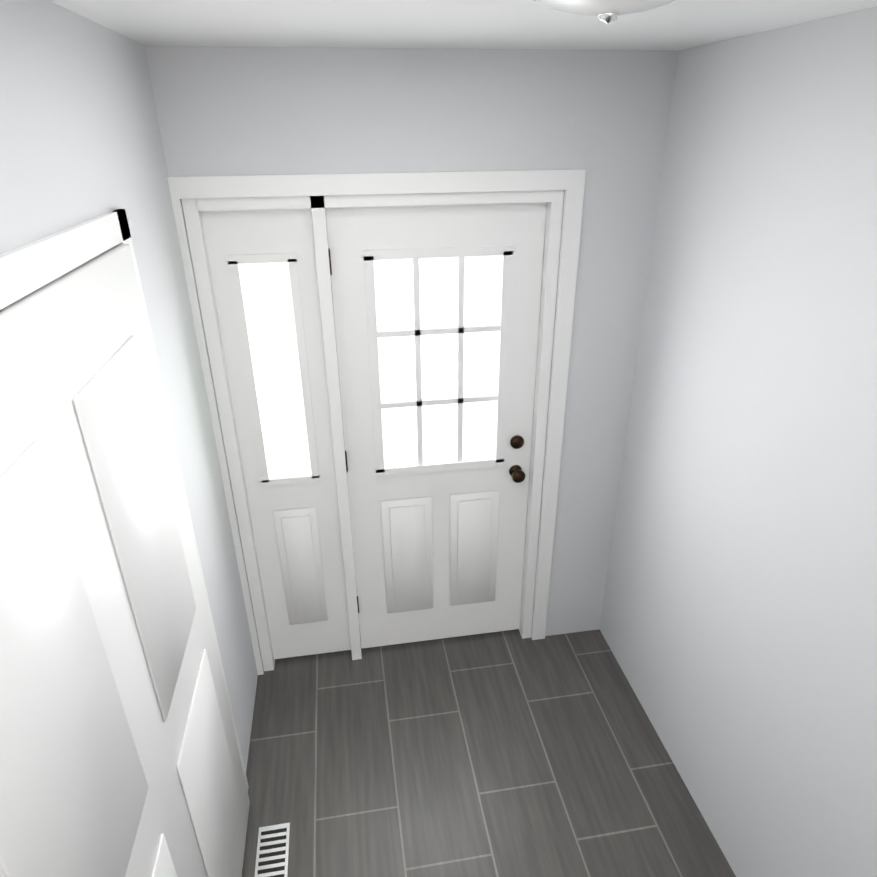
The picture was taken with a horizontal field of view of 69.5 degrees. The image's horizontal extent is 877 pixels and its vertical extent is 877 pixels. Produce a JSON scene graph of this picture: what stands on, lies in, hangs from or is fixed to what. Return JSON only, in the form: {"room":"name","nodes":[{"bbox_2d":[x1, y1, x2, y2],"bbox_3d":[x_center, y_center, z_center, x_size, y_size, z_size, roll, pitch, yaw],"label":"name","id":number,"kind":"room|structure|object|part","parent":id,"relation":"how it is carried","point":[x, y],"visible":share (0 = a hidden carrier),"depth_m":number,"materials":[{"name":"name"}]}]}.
{"room":"entryway","nodes":[
{"label":"entryway","id":0,"kind":"room"},
{"bbox_2d":[0,0,257,771],"bbox_3d":[-0.051,2.343,-2.449,0.160,2.680,10.900,-4,26,-8],"label":"wall","id":1,"kind":"structure","parent":0,"point":[80,139],"depth_m":1.58,"materials":[{"name":"white paint"}]},
{"bbox_2d":[0,209,248,790],"bbox_3d":[-0.638,0.687,1.371,0.016,2.100,1.340,-4,26,-8],"label":"trim","id":2,"kind":"structure","parent":1,"relation":"attached to","point":[28,268],"depth_m":1.18,"materials":[{"name":"white wood"}]},
{"bbox_2d":[0,244,249,876],"bbox_3d":[-0.603,0.711,1.389,0.084,2.020,1.200,-4,26,-8],"label":"closet door leaf","id":3,"kind":"structure","parent":1,"relation":"in","point":[119,754],"depth_m":1.16,"materials":[{"name":"white wood"}]},
{"bbox_2d":[145,45,677,670],"bbox_3d":[-0.066,-0.120,2.575,1.970,2.680,0.150,-4,26,-8],"label":"wall","id":4,"kind":"structure","parent":0,"point":[601,117],"depth_m":2.09,"materials":[{"name":"white paint"}]},
{"bbox_2d":[181,190,563,670],"bbox_3d":[-0.195,0.083,2.631,1.286,2.068,0.164,-4,26,-8],"label":"door leaf","id":5,"kind":"structure","parent":4,"relation":"in","point":[442,314],"depth_m":2.52,"materials":[{"name":"white wood"}]},
{"bbox_3d":[-0.009,0.056,2.601,0.763,1.640,0.074,-4,26,-8],"label":"front door hardware","id":6,"kind":"part","parent":5,"relation":"part of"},
{"bbox_2d":[167,169,585,674],"bbox_3d":[-0.184,0.082,2.558,1.420,2.135,0.016,-4,26,-8],"label":"door frame","id":7,"kind":"structure","parent":4,"relation":"attached to","point":[571,182],"depth_m":2.20,"materials":[{"name":"white wood"}]},
{"bbox_2d":[49,0,876,50],"bbox_3d":[-0.064,1.084,-3.050,5.900,0.510,11.170,-4,26,-8],"label":"ceiling","id":8,"kind":"structure","parent":0,"point":[677,25],"depth_m":1.49,"materials":[{"name":"white paint"}]},
{"bbox_2d":[533,0,674,23],"bbox_3d":[0.229,-0.610,0.842,0.306,0.098,0.312,-4,26,-8],"label":"light","id":9,"kind":"object","parent":8,"relation":"attached to","point":[607,11],"visible":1,"depth_m":0.83,"materials":[{"name":"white glass"}]},
{"bbox_2d":[242,629,735,876],"bbox_3d":[0.175,1.801,1.697,1.900,0.200,3.550,-4,26,-8],"label":"floor","id":10,"kind":"structure","parent":0,"point":[510,753],"depth_m":2.49,"materials":[{"name":"grey tile"}]},
{"bbox_2d":[254,823,289,876],"bbox_3d":[-0.575,1.454,2.181,0.110,0.008,0.250,-4,26,-8],"label":"floor vent","id":11,"kind":"object","parent":10,"relation":"in","point":[272,851],"visible":1,"depth_m":2.21,"materials":[{"name":"white metal"}]},
{"bbox_2d":[600,6,876,876],"bbox_3d":[1.038,0.322,1.655,0.120,2.680,2.220,-4,26,-8],"label":"wall","id":12,"kind":"structure","parent":0,"point":[738,626],"depth_m":1.78,"materials":[{"name":"white paint"}]}
]}

